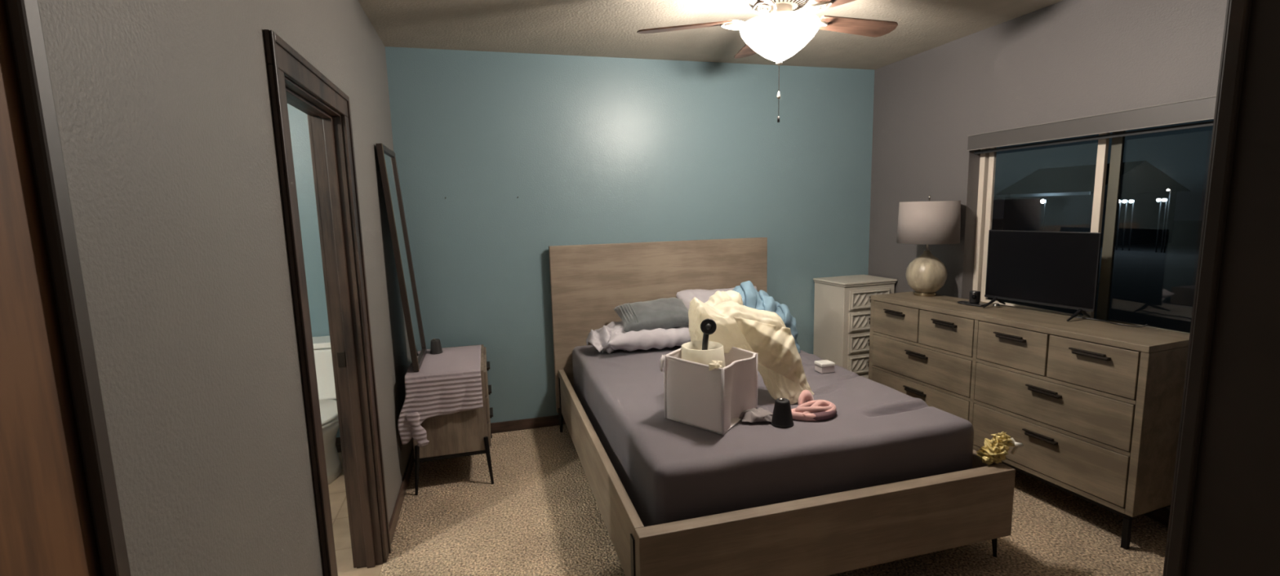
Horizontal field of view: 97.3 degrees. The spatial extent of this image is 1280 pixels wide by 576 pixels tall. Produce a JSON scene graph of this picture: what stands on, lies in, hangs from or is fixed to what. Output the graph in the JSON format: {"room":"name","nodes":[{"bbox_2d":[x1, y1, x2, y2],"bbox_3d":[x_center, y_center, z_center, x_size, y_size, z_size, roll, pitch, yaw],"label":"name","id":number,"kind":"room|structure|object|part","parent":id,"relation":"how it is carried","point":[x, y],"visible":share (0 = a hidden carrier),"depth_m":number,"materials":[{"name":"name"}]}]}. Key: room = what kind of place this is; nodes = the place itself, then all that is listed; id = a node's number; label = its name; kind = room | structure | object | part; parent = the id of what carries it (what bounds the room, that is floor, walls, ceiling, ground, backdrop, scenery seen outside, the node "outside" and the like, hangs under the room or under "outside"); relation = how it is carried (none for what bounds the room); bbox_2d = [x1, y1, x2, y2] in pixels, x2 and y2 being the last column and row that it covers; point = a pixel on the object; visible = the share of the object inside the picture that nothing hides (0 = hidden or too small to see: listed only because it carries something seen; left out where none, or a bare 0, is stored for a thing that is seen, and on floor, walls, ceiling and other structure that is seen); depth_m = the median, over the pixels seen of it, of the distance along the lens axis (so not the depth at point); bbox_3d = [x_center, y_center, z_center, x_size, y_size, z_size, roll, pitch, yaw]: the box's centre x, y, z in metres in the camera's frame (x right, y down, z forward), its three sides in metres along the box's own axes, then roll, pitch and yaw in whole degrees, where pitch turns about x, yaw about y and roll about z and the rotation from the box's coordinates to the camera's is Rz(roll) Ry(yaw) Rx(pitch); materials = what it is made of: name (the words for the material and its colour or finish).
{"room":"bedroom","nodes":[
{"label":"bedroom","id":0,"kind":"room"},
{"bbox_2d":[37,0,413,575],"bbox_3d":[-1.100,0.013,1.880,0.105,2.544,3.620,-4,8,-15],"label":"wall","id":1,"kind":"structure","parent":0,"point":[163,108],"depth_m":1.07,"materials":[{"name":"grey paint"}]},
{"bbox_2d":[263,29,391,575],"bbox_3d":[-1.111,0.271,1.995,0.141,2.001,0.882,-4,8,-15],"label":"door frame","id":2,"kind":"structure","parent":1,"relation":"in","point":[293,80],"depth_m":2.25,"materials":[{"name":"brown wood"}]},
{"bbox_3d":[-1.172,0.281,1.979,0.015,1.990,0.860,-4,8,-15],"label":"casing","id":3,"kind":"part","parent":2,"relation":"part of","materials":[{"name":"brown wood"}]},
{"bbox_3d":[-1.234,0.297,2.328,0.030,0.065,0.002,-4,8,-15],"label":"strike plate","id":4,"kind":"part","parent":2,"relation":"part of","materials":[{"name":"brown metal"}]},
{"bbox_2d":[388,446,414,543],"bbox_3d":[-1.320,1.085,3.174,0.012,0.075,1.273,-4,8,-15],"label":"baseboard","id":5,"kind":"structure","parent":1,"relation":"attached to","point":[394,518],"depth_m":2.96,"materials":[{"name":"brown wood"}]},
{"bbox_2d":[287,46,874,437],"bbox_3d":[-0.744,-0.277,3.898,5.666,2.544,0.120,-4,8,-15],"label":"wall","id":6,"kind":"structure","parent":0,"point":[591,149],"depth_m":3.89,"materials":[{"name":"teal paint"}]},
{"bbox_2d":[335,437,342,453],"bbox_3d":[-2.513,1.055,3.511,1.894,0.100,0.012,-4,8,-15],"label":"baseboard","id":7,"kind":"structure","parent":6,"relation":"attached to","point":[338,444],"depth_m":3.65,"materials":[{"name":"brown wood"}]},
{"bbox_2d":[490,415,565,433],"bbox_3d":[0.192,0.898,4.243,3.506,0.075,0.012,-4,8,-15],"label":"baseboard","id":8,"kind":"structure","parent":6,"relation":"attached to","point":[553,420],"depth_m":3.97,"materials":[{"name":"brown wood"}]},
{"bbox_2d":[357,0,1063,70],"bbox_3d":[0.075,-1.172,0.659,5.666,0.080,6.520,-4,8,-15],"label":"ceiling","id":9,"kind":"structure","parent":0,"point":[580,28],"depth_m":3.19,"materials":[{"name":"paint"}]},
{"bbox_2d":[636,0,897,122],"bbox_3d":[0.659,-1.085,2.569,1.232,0.645,1.251,-4,8,-15],"label":"ceiling fan","id":10,"kind":"object","parent":9,"relation":"hanging from","point":[780,32],"visible":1,"depth_m":2.47,"materials":[{"name":"brown wood"}]},
{"bbox_3d":[0.208,-1.218,2.631,0.450,0.033,0.137,1,8,15],"label":"blade","id":11,"kind":"part","parent":10,"relation":"part of","materials":[{"name":"brown wood"}]},
{"bbox_3d":[0.599,-1.272,2.947,0.137,0.033,0.450,-2,8,-3],"label":"blade","id":12,"kind":"part","parent":10,"relation":"part of","materials":[{"name":"brown wood"}]},
{"bbox_3d":[0.393,-1.157,2.164,0.137,0.033,0.450,4,9,32],"label":"blade","id":13,"kind":"part","parent":10,"relation":"part of","materials":[{"name":"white wood"}]},
{"bbox_3d":[0.633,-0.878,2.569,0.016,0.037,0.016,-4,8,-15],"label":"teardrop pull","id":14,"kind":"part","parent":10,"relation":"part of","materials":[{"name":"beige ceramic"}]},
{"bbox_3d":[0.631,-0.952,2.559,0.003,0.111,0.004,-4,8,-15],"label":"pull chain","id":15,"kind":"part","parent":10,"relation":"part of","materials":[{"name":"silver metal"}]},
{"bbox_3d":[0.627,-1.104,2.537,0.352,0.156,0.352,-4,8,-15],"label":"lamp shade","id":16,"kind":"part","parent":10,"relation":"part of","materials":[{"name":"white glass"}]},
{"bbox_3d":[0.898,-1.174,2.192,0.137,0.033,0.450,-8,10,-39],"label":"blade","id":17,"kind":"part","parent":10,"relation":"part of","materials":[{"name":"brown wood"}]},
{"bbox_3d":[1.025,-1.244,2.676,0.450,0.033,0.137,-4,8,-21],"label":"blade","id":18,"kind":"part","parent":10,"relation":"part of","materials":[{"name":"brown wood"}]},
{"bbox_2d":[328,424,1168,575],"bbox_3d":[0.140,1.416,1.019,5.666,0.060,6.520,-4,8,-15],"label":"floor","id":19,"kind":"structure","parent":0,"point":[540,515],"depth_m":2.66,"materials":[{"name":"brown carpet"}]},
{"bbox_2d":[312,335,342,484],"bbox_3d":[-1.903,0.732,3.255,0.399,0.780,0.697,-4,8,-15],"label":"toilet","id":20,"kind":"object","parent":19,"relation":"on","point":[322,344],"visible":0.19,"depth_m":3.34,"materials":[{"name":"white ceramic"}]},
{"bbox_3d":[-1.975,0.334,3.429,0.399,0.034,0.225,-4,8,-15],"label":"tank lid","id":21,"kind":"part","parent":20,"relation":"part of","materials":[{"name":"white ceramic"}]},
{"bbox_3d":[-1.971,0.512,3.456,0.375,0.325,0.200,-4,8,-15],"label":"tank","id":22,"kind":"part","parent":20,"relation":"part of","materials":[{"name":"white ceramic"}]},
{"bbox_3d":[-1.880,0.715,3.168,0.372,0.020,0.520,-4,8,-15],"label":"seat lid","id":23,"kind":"part","parent":20,"relation":"part of","materials":[{"name":"white ceramic"}]},
{"bbox_3d":[-1.880,0.736,3.171,0.376,0.020,0.524,-4,8,-15],"label":"seat","id":24,"kind":"part","parent":20,"relation":"part of","materials":[{"name":"white ceramic"}]},
{"bbox_3d":[-1.883,0.935,3.231,0.360,0.385,0.575,-4,8,-15],"label":"bowl","id":25,"kind":"part","parent":20,"relation":"part of","materials":[{"name":"white ceramic"}]},
{"bbox_2d":[413,344,493,495],"bbox_3d":[-1.119,0.751,3.416,0.436,0.661,0.694,-4,8,-15],"label":"nightstand","id":26,"kind":"object","parent":19,"relation":"on","point":[468,433],"visible":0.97,"depth_m":3.12,"materials":[{"name":"beige wood"}]},
{"bbox_3d":[-1.216,0.995,3.073,0.018,0.276,0.039,3,9,30],"label":"leg","id":27,"kind":"part","parent":26,"relation":"part of","materials":[{"name":"black metal"}]},
{"bbox_2d":[397,345,483,446],"bbox_3d":[-1.157,0.616,3.330,0.440,0.383,0.661,-4,8,-15],"label":"striped blanket","id":28,"kind":"object","parent":26,"relation":"on","point":[448,382],"visible":0.89,"depth_m":3.06,"materials":[{"name":"fabric"}]},
{"bbox_2d":[375,143,426,372],"bbox_3d":[-1.337,-0.170,3.192,0.121,1.216,0.460,-4,8,-15],"label":"leaning mirror","id":29,"kind":"object","parent":28,"relation":"on","point":[386,157],"visible":1,"depth_m":3.14,"materials":[{"name":"black mirror"}]},
{"bbox_3d":[-1.396,-0.753,3.099,0.030,0.032,0.400,-4,8,-15],"label":"frame","id":30,"kind":"part","parent":29,"relation":"part of","materials":[{"name":"brown wood"}]},
{"bbox_3d":[-1.396,-0.197,3.397,0.118,1.216,0.030,-4,8,-15],"label":"frame","id":31,"kind":"part","parent":29,"relation":"part of","materials":[{"name":"brown wood"}]},
{"bbox_3d":[-1.282,0.414,3.285,0.030,0.032,0.400,-4,8,-15],"label":"frame","id":32,"kind":"part","parent":29,"relation":"part of","materials":[{"name":"brown metal"}]},
{"bbox_2d":[430,337,442,354],"bbox_3d":[-1.264,0.356,3.486,0.074,0.094,0.074,-4,8,-15],"label":"cup","id":33,"kind":"object","parent":28,"relation":"on","point":[435,346],"visible":1,"depth_m":3.46,"materials":[{"name":"grey plastic"}]},
{"bbox_3d":[-1.125,0.894,3.433,0.397,0.016,0.646,-4,8,-15],"label":"frame","id":34,"kind":"part","parent":26,"relation":"part of","materials":[{"name":"black metal"}]},
{"bbox_3d":[-0.941,0.497,3.432,0.014,0.140,0.616,-4,8,-15],"label":"drawer","id":35,"kind":"part","parent":26,"relation":"part of","materials":[{"name":"beige wood"}]},
{"bbox_3d":[-0.937,0.645,3.453,0.014,0.140,0.616,-4,8,-15],"label":"drawer","id":36,"kind":"part","parent":26,"relation":"part of","materials":[{"name":"beige wood"}]},
{"bbox_3d":[-0.925,0.479,3.434,0.020,0.026,0.140,-4,8,-15],"label":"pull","id":37,"kind":"part","parent":26,"relation":"part of","materials":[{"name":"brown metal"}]},
{"bbox_3d":[-0.851,0.973,3.171,0.039,0.276,0.018,3,9,29],"label":"leg","id":38,"kind":"part","parent":26,"relation":"part of","materials":[{"name":"black metal"}]},
{"bbox_3d":[-0.933,0.791,3.473,0.014,0.135,0.616,-4,8,-15],"label":"drawer","id":39,"kind":"part","parent":26,"relation":"part of","materials":[{"name":"beige wood"}]},
{"bbox_3d":[-0.921,0.627,3.455,0.020,0.026,0.140,-4,8,-15],"label":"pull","id":40,"kind":"part","parent":26,"relation":"part of","materials":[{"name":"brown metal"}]},
{"bbox_3d":[-0.917,0.773,3.475,0.020,0.026,0.140,-4,8,-15],"label":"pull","id":41,"kind":"part","parent":26,"relation":"part of","materials":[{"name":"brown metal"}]},
{"bbox_2d":[548,237,1015,575],"bbox_3d":[0.470,0.440,3.095,1.636,1.288,2.170,-4,8,-15],"label":"frame","id":42,"kind":"object","parent":19,"relation":"on","point":[835,533],"visible":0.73,"depth_m":2.23,"materials":[{"name":"beige wood"}]},
{"bbox_3d":[-0.551,0.809,3.896,0.029,0.386,0.038,1,8,20],"label":"leg","id":43,"kind":"part","parent":42,"relation":"part of","materials":[{"name":"black metal"}]},
{"bbox_3d":[-0.272,0.840,2.947,0.036,0.290,2.057,-4,8,-15],"label":"rail","id":44,"kind":"part","parent":42,"relation":"part of","materials":[{"name":"beige wood"}]},
{"bbox_3d":[-0.021,1.060,1.994,0.029,0.386,0.038,1,8,20],"label":"leg","id":45,"kind":"part","parent":42,"relation":"part of","materials":[{"name":"black metal"}]},
{"bbox_3d":[0.179,0.246,4.098,1.621,1.167,0.050,-4,8,-15],"label":"headboard","id":46,"kind":"part","parent":42,"relation":"part of","materials":[{"name":"beige wood"}]},
{"bbox_2d":[572,345,973,527],"bbox_3d":[0.477,0.669,3.146,1.422,0.407,2.005,-4,8,-15],"label":"mattress","id":47,"kind":"object","parent":42,"relation":"on","point":[669,470],"visible":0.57,"depth_m":2.29,"materials":[{"name":"grey fabric"}]},
{"bbox_2d":[586,320,690,354],"bbox_3d":[0.079,0.301,3.789,0.905,0.192,0.512,-4,8,-15],"label":"pillow","id":48,"kind":"object","parent":47,"relation":"on","point":[611,337],"visible":0.6,"depth_m":3.59,"materials":[{"name":"grey fabric"}]},
{"bbox_2d":[613,297,688,332],"bbox_3d":[0.098,0.175,3.737,0.498,0.179,0.346,-3,8,-12],"label":"cushion","id":49,"kind":"object","parent":48,"relation":"on","point":[668,313],"visible":0.96,"depth_m":3.62,"materials":[{"name":"grey fabric"}]},
{"bbox_2d":[659,346,757,435],"bbox_3d":[0.320,0.419,2.514,0.338,0.286,0.413,4,10,36],"label":"storage bin","id":50,"kind":"object","parent":47,"relation":"on","point":[695,395],"visible":0.89,"depth_m":2.39,"materials":[{"name":"white plastic"}]},
{"bbox_3d":[0.210,0.411,2.615,0.015,0.280,0.369,4,9,32],"label":"panel","id":51,"kind":"part","parent":50,"relation":"part of","materials":[{"name":"white fabric"}]},
{"bbox_3d":[0.223,0.446,2.361,0.301,0.280,0.014,6,11,42],"label":"panel","id":52,"kind":"part","parent":50,"relation":"part of","materials":[{"name":"white fabric"}]},
{"bbox_2d":[680,340,724,367],"bbox_3d":[0.283,0.403,2.553,0.210,0.294,0.207,-4,8,-15],"label":"tube","id":53,"kind":"object","parent":50,"relation":"in","point":[692,351],"visible":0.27,"depth_m":2.47,"materials":[{"name":"white plastic"}]},
{"bbox_2d":[700,318,716,350],"bbox_3d":[0.311,0.317,2.550,0.074,0.369,0.069,0,8,9],"label":"tool","id":54,"kind":"object","parent":53,"relation":"in","point":[708,326],"visible":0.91,"depth_m":2.51,"materials":[{"name":"black plastic"}]},
{"bbox_3d":[0.296,0.337,2.554,0.056,0.329,0.026,-8,10,-40],"label":"handle","id":55,"kind":"part","parent":54,"relation":"part of","materials":[{"name":"black plastic"}]},
{"bbox_3d":[0.323,0.557,2.534,0.300,0.005,0.421,4,9,32],"label":"panel","id":56,"kind":"part","parent":50,"relation":"part of","materials":[{"name":"white fabric"}]},
{"bbox_2d":[709,359,724,370],"bbox_3d":[0.310,0.311,2.273,0.061,0.040,0.055,0,8,8],"label":"scrap","id":57,"kind":"object","parent":50,"relation":"on","point":[714,364],"visible":0.98,"depth_m":2.26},
{"bbox_3d":[0.417,0.437,2.422,0.063,0.272,0.366,4,10,36],"label":"panel","id":58,"kind":"part","parent":50,"relation":"part of","materials":[{"name":"white fabric"}]},
{"bbox_3d":[0.419,0.403,2.669,0.305,0.270,0.018,6,11,43],"label":"panel","id":59,"kind":"part","parent":50,"relation":"part of","materials":[{"name":"white fabric"}]},
{"bbox_2d":[675,286,757,309],"bbox_3d":[0.602,0.163,4.038,0.681,0.303,0.355,-4,8,-15],"label":"pillow","id":60,"kind":"object","parent":47,"relation":"on","point":[703,295],"visible":0.12,"depth_m":4.04,"materials":[{"name":"grey fabric"}]},
{"bbox_2d":[688,289,813,404],"bbox_3d":[0.485,0.270,2.797,0.529,0.490,0.557,-4,8,-15],"label":"blanket","id":61,"kind":"object","parent":47,"relation":"on","point":[764,333],"visible":0.78,"depth_m":2.63,"materials":[{"name":"beige fabric"}]},
{"bbox_2d":[738,408,773,422],"bbox_3d":[0.511,0.540,2.436,0.168,0.046,0.125,0,8,9],"label":"crumpled tissue","id":62,"kind":"object","parent":47,"relation":"on","point":[753,415],"visible":0.91,"depth_m":2.40,"materials":[{"name":"grey paper"}]},
{"bbox_2d":[731,280,799,352],"bbox_3d":[0.715,0.176,3.547,0.600,0.462,0.419,-4,8,-15],"label":"garment","id":63,"kind":"object","parent":47,"relation":"on","point":[751,297],"visible":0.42,"depth_m":3.43,"materials":[{"name":"blue fabric"}]},
{"bbox_2d":[770,398,793,427],"bbox_3d":[0.602,0.519,2.378,0.094,0.114,0.094,-4,8,-15],"label":"cup","id":64,"kind":"object","parent":47,"relation":"on","point":[782,417],"visible":0.99,"depth_m":2.35,"materials":[{"name":"black plastic"}]},
{"bbox_2d":[798,390,813,405],"bbox_3d":[0.758,0.508,2.571,0.126,0.077,0.030,-8,11,-41],"label":"cloth","id":65,"kind":"object","parent":47,"relation":"on","point":[806,395],"visible":0.68,"depth_m":2.57,"materials":[{"name":"pink fabric"}]},
{"bbox_2d":[791,400,836,421],"bbox_3d":[0.757,0.534,2.457,0.232,0.069,0.136,-4,8,-15],"label":"headband","id":66,"kind":"object","parent":47,"relation":"on","point":[815,410],"visible":0.98,"depth_m":2.42,"materials":[{"name":"pink fabric"}]},
{"bbox_2d":[814,360,835,373],"bbox_3d":[1.020,0.434,3.111,0.086,0.054,0.076,-4,8,-15],"label":"box","id":67,"kind":"object","parent":47,"relation":"on","point":[822,366],"visible":1,"depth_m":3.08,"materials":[{"name":"white plastic"}]},
{"bbox_3d":[1.020,0.417,3.109,0.086,0.020,0.076,-4,8,-15],"label":"lid","id":68,"kind":"part","parent":67,"relation":"part of","materials":[{"name":"white ceramic"}]},
{"bbox_3d":[0.760,0.927,2.137,1.593,0.290,0.062,-4,8,-15],"label":"footboard","id":69,"kind":"part","parent":42,"relation":"part of","materials":[{"name":"beige wood"}]},
{"bbox_3d":[1.229,0.746,3.353,0.036,0.290,2.057,-4,8,-15],"label":"rail","id":70,"kind":"part","parent":42,"relation":"part of","materials":[{"name":"beige wood"}]},
{"bbox_3d":[1.518,0.964,2.410,0.038,0.386,0.029,5,10,39],"label":"leg","id":71,"kind":"part","parent":42,"relation":"part of","materials":[{"name":"black metal"}]},
{"bbox_2d":[976,431,1022,466],"bbox_3d":[1.504,0.670,2.359,0.189,0.145,0.097,-4,8,-15],"label":"bath pouf","id":72,"kind":"object","parent":42,"relation":"on","point":[997,450],"visible":1,"depth_m":2.34,"materials":[{"name":"gold metal"}]},
{"bbox_2d":[813,275,897,378],"bbox_3d":[1.663,0.400,4.384,0.484,0.950,0.392,-4,8,-19],"label":"chest","id":73,"kind":"object","parent":19,"relation":"on","point":[842,304],"visible":0.41,"depth_m":4.21,"materials":[{"name":"beige paint"}]},
{"bbox_3d":[1.648,-0.049,4.334,0.472,0.014,0.359,-4,8,-19],"label":"molding","id":74,"kind":"part","parent":73,"relation":"part of","materials":[{"name":"beige paint"}]},
{"bbox_3d":[1.722,0.570,4.253,0.370,0.150,0.008,-4,8,-19],"label":"drawer","id":75,"kind":"part","parent":73,"relation":"part of","materials":[{"name":"beige paint"}]},
{"bbox_3d":[1.717,0.407,4.230,0.370,0.150,0.008,-4,8,-19],"label":"drawer","id":76,"kind":"part","parent":73,"relation":"part of","materials":[{"name":"beige paint"}]},
{"bbox_3d":[1.713,0.245,4.207,0.370,0.150,0.008,-4,8,-19],"label":"drawer","id":77,"kind":"part","parent":73,"relation":"part of","materials":[{"name":"beige paint"}]},
{"bbox_3d":[1.725,0.571,4.243,0.344,0.126,0.012,-4,8,-19],"label":"raised molding","id":78,"kind":"part","parent":73,"relation":"part of","materials":[{"name":"beige paint"}]},
{"bbox_3d":[1.721,0.408,4.221,0.344,0.126,0.012,-4,8,-19],"label":"raised molding","id":79,"kind":"part","parent":73,"relation":"part of","materials":[{"name":"beige paint"}]},
{"bbox_3d":[1.717,0.246,4.198,0.344,0.126,0.012,-4,8,-19],"label":"raised molding","id":80,"kind":"part","parent":73,"relation":"part of","materials":[{"name":"beige paint"}]},
{"bbox_3d":[1.709,0.082,4.185,0.370,0.150,0.008,-4,8,-19],"label":"drawer","id":81,"kind":"part","parent":73,"relation":"part of","materials":[{"name":"beige paint"}]},
{"bbox_3d":[1.713,0.084,4.175,0.344,0.126,0.012,-4,8,-19],"label":"raised molding","id":82,"kind":"part","parent":73,"relation":"part of","materials":[{"name":"beige paint"}]},
{"bbox_2d":[868,291,1189,550],"bbox_3d":[1.994,0.582,3.152,0.421,0.912,1.568,-4,8,-20],"label":"dresser","id":83,"kind":"object","parent":19,"relation":"on","point":[1094,406],"visible":0.93,"depth_m":2.69,"materials":[{"name":"brown wood"}]},
{"bbox_3d":[1.740,0.421,3.864,0.392,0.720,0.030,-4,8,-20],"label":"panel","id":84,"kind":"part","parent":83,"relation":"part of","materials":[{"name":"brown wood"}]},
{"bbox_3d":[1.603,0.156,3.563,0.026,0.022,0.165,-4,8,-20],"label":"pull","id":85,"kind":"part","parent":83,"relation":"part of","materials":[{"name":"brown metal"}]},
{"bbox_3d":[1.630,0.208,3.579,0.030,0.205,0.363,-4,8,-20],"label":"drawer","id":86,"kind":"part","parent":83,"relation":"part of","materials":[{"name":"brown wood"}]},
{"bbox_3d":[1.678,0.632,3.453,0.026,0.022,0.165,-4,8,-20],"label":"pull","id":87,"kind":"part","parent":83,"relation":"part of","materials":[{"name":"brown metal"}]},
{"bbox_3d":[1.673,0.405,3.421,0.026,0.022,0.165,-4,8,-20],"label":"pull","id":88,"kind":"part","parent":83,"relation":"part of","materials":[{"name":"brown metal"}]},
{"bbox_3d":[1.706,0.697,3.471,0.030,0.232,0.735,-4,8,-20],"label":"drawer","id":89,"kind":"part","parent":83,"relation":"part of","materials":[{"name":"brown wood"}]},
{"bbox_3d":[1.700,0.457,3.438,0.030,0.207,0.735,-4,8,-20],"label":"drawer","id":90,"kind":"part","parent":83,"relation":"part of","materials":[{"name":"brown wood"}]},
{"bbox_2d":[896,195,960,297],"bbox_3d":[1.870,-0.274,3.663,0.368,0.647,0.368,-4,8,-15],"label":"table lamp","id":91,"kind":"object","parent":83,"relation":"on","point":[919,223],"visible":1,"depth_m":3.54,"materials":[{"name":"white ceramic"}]},
{"bbox_3d":[1.866,-0.426,3.641,0.368,0.265,0.368,-4,8,-15],"label":"lamp shade","id":92,"kind":"part","parent":91,"relation":"part of","materials":[{"name":"grey fabric"}]},
{"bbox_3d":[1.731,0.201,3.216,0.026,0.022,0.165,-4,8,-20],"label":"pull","id":93,"kind":"part","parent":83,"relation":"part of","materials":[{"name":"brown metal"}]},
{"bbox_3d":[1.759,0.253,3.233,0.030,0.205,0.363,-4,8,-20],"label":"drawer","id":94,"kind":"part","parent":83,"relation":"part of","materials":[{"name":"brown wood"}]},
{"bbox_2d":[957,301,969,304],"bbox_3d":[1.942,0.087,3.369,0.077,0.011,0.077,-4,8,-15],"label":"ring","id":95,"kind":"object","parent":83,"relation":"on","point":[958,302],"visible":0.78,"depth_m":3.37,"materials":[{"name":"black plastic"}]},
{"bbox_2d":[965,290,986,306],"bbox_3d":[1.973,0.060,3.295,0.085,0.082,0.090,-6,9,-32],"label":"gadget","id":96,"kind":"object","parent":83,"relation":"on","point":[975,295],"visible":0.97,"depth_m":3.29,"materials":[{"name":"black plastic"}]},
{"bbox_2d":[992,303,999,307],"bbox_3d":[2.038,0.099,3.220,0.040,0.023,0.032,-4,8,-15],"label":"trinket","id":97,"kind":"object","parent":83,"relation":"on","point":[995,305],"visible":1,"depth_m":3.21,"materials":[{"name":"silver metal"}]},
{"bbox_3d":[1.866,0.249,2.852,0.026,0.022,0.165,-4,8,-20],"label":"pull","id":98,"kind":"part","parent":83,"relation":"part of","materials":[{"name":"brown metal"}]},
{"bbox_3d":[1.894,0.300,2.868,0.030,0.205,0.363,-4,8,-20],"label":"drawer","id":99,"kind":"part","parent":83,"relation":"part of","materials":[{"name":"brown wood"}]},
{"bbox_3d":[1.942,0.725,2.741,0.026,0.022,0.165,-4,8,-20],"label":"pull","id":100,"kind":"part","parent":83,"relation":"part of","materials":[{"name":"brown metal"}]},
{"bbox_2d":[982,230,1102,321],"bbox_3d":[2.122,-0.085,3.023,0.203,0.437,0.574,-5,9,-22],"label":"television","id":101,"kind":"object","parent":83,"relation":"on","point":[1060,269],"visible":1,"depth_m":2.99,"materials":[{"name":"black plastic"}]},
{"bbox_3d":[1.936,0.497,2.710,0.026,0.022,0.165,-4,8,-20],"label":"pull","id":102,"kind":"part","parent":83,"relation":"part of","materials":[{"name":"brown metal"}]},
{"bbox_3d":[1.970,0.789,2.760,0.030,0.232,0.735,-4,8,-20],"label":"drawer","id":103,"kind":"part","parent":83,"relation":"part of","materials":[{"name":"brown wood"}]},
{"bbox_3d":[1.964,0.549,2.727,0.030,0.207,0.735,-4,8,-20],"label":"drawer","id":104,"kind":"part","parent":83,"relation":"part of","materials":[{"name":"brown wood"}]},
{"bbox_3d":[2.013,0.883,3.199,0.355,0.024,1.528,-4,8,-20],"label":"frame","id":105,"kind":"part","parent":83,"relation":"part of","materials":[{"name":"brown wood"}]},
{"bbox_3d":[1.994,0.294,2.505,0.026,0.022,0.165,-4,8,-20],"label":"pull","id":106,"kind":"part","parent":83,"relation":"part of","materials":[{"name":"brown metal"}]},
{"bbox_3d":[2.022,0.345,2.522,0.030,0.205,0.363,-4,8,-20],"label":"drawer","id":107,"kind":"part","parent":83,"relation":"part of","materials":[{"name":"brown wood"}]},
{"bbox_2d":[1075,316,1147,327],"bbox_3d":[2.282,0.159,2.744,0.032,0.020,0.307,-5,9,-22],"label":"cable","id":108,"kind":"object","parent":83,"relation":"on","point":[1075,317],"visible":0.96,"depth_m":2.72,"materials":[{"name":"black plastic"}]},
{"bbox_3d":[2.118,1.067,2.451,0.022,0.140,0.022,-4,8,-20],"label":"leg","id":109,"kind":"part","parent":83,"relation":"part of","materials":[{"name":"black metal"}]},
{"bbox_3d":[2.271,0.607,2.432,0.392,0.720,0.030,-4,8,-20],"label":"panel","id":110,"kind":"part","parent":83,"relation":"part of","materials":[{"name":"brown wood"}]},
{"bbox_2d":[868,0,1226,510],"bbox_3d":[2.407,-0.207,2.827,0.160,2.544,3.620,-4,8,-15],"label":"wall","id":111,"kind":"structure","parent":0,"point":[1065,60],"depth_m":3.29,"materials":[{"name":"grey paint"}]},
{"bbox_2d":[972,119,1213,334],"bbox_3d":[2.454,-0.306,2.765,0.060,1.094,1.861,-4,8,-15],"label":"window","id":112,"kind":"structure","parent":111,"relation":"in","point":[1157,184],"depth_m":2.85,"materials":[{"name":"beige glass"}]},
{"bbox_3d":[2.454,-0.306,2.765,0.060,1.094,1.861,-4,8,-15],"label":"frame","id":113,"kind":"part","parent":112,"relation":"part of","materials":[{"name":"beige plastic"}]},
{"bbox_3d":[2.305,-0.372,3.268,0.004,0.979,0.620,-4,8,-15],"label":"pane","id":114,"kind":"part","parent":112,"relation":"part of","materials":[{"name":"clear glass"}]},
{"bbox_3d":[2.307,-0.372,3.267,0.022,1.033,0.696,-4,8,-15],"label":"sliding sash","id":115,"kind":"part","parent":112,"relation":"part of","materials":[{"name":"beige plastic"}]},
{"bbox_2d":[966,95,1216,154],"bbox_3d":[2.349,-0.785,2.664,0.087,0.116,1.866,-4,8,-15],"label":"roller shade","id":116,"kind":"object","parent":112,"relation":"attached to","point":[1202,108],"visible":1,"depth_m":2.77,"materials":[{"name":"grey fabric"}]},
{"bbox_3d":[2.357,-0.738,2.681,0.012,0.019,1.822,-4,8,-15],"label":"rail","id":117,"kind":"part","parent":116,"relation":"part of","materials":[{"name":"black metal"}]},
{"bbox_3d":[2.565,-0.261,2.424,0.020,1.033,1.060,-4,8,-15],"label":"fixed sash","id":118,"kind":"part","parent":112,"relation":"part of","materials":[{"name":"clear glass"}]},
{"bbox_3d":[2.568,-0.260,2.414,0.004,0.979,0.980,-4,8,-15],"label":"pane","id":119,"kind":"part","parent":112,"relation":"part of","materials":[{"name":"clear glass"}]},
{"bbox_2d":[1144,508,1169,526],"bbox_3d":[2.337,1.013,3.034,0.012,0.075,3.466,-4,8,-15],"label":"baseboard","id":120,"kind":"structure","parent":111,"relation":"attached to","point":[1162,516],"depth_m":2.64,"materials":[{"name":"brown wood"}]},
{"bbox_3d":[1.105,0.124,0.680,3.506,2.544,0.115,-4,8,-15],"label":"wall","id":121,"kind":"structure","parent":0,"visible":0},
{"bbox_2d":[0,0,1279,575],"bbox_3d":[0.152,0.410,0.448,1.096,2.090,0.156,-4,8,-15],"label":"door frame","id":122,"kind":"structure","parent":121,"relation":"in","point":[60,515],"depth_m":0.34,"materials":[{"name":"brown wood"}]},
{"bbox_3d":[0.133,0.401,0.515,1.096,2.090,0.016,-4,8,-15],"label":"casing","id":123,"kind":"part","parent":122,"relation":"part of","materials":[{"name":"brown wood"}]},
{"label":"outside","id":124,"kind":"structure","parent":0,"visible":0},
{"bbox_2d":[1093,246,1102,319],"bbox_3d":[32.839,-0.733,18.350,66.034,0.200,130.000,-4,8,-15],"label":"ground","id":125,"kind":"structure","parent":124,"point":[1095,312],"depth_m":16.38,"materials":[{"name":"black"}]},
{"bbox_2d":[1101,163,1110,246],"bbox_3d":[25.618,-4.842,32.487,7.300,4.400,5.900,-4,8,-15],"label":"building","id":126,"kind":"structure","parent":125,"relation":"on","point":[1108,164],"depth_m":29.49,"materials":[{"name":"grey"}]}
]}

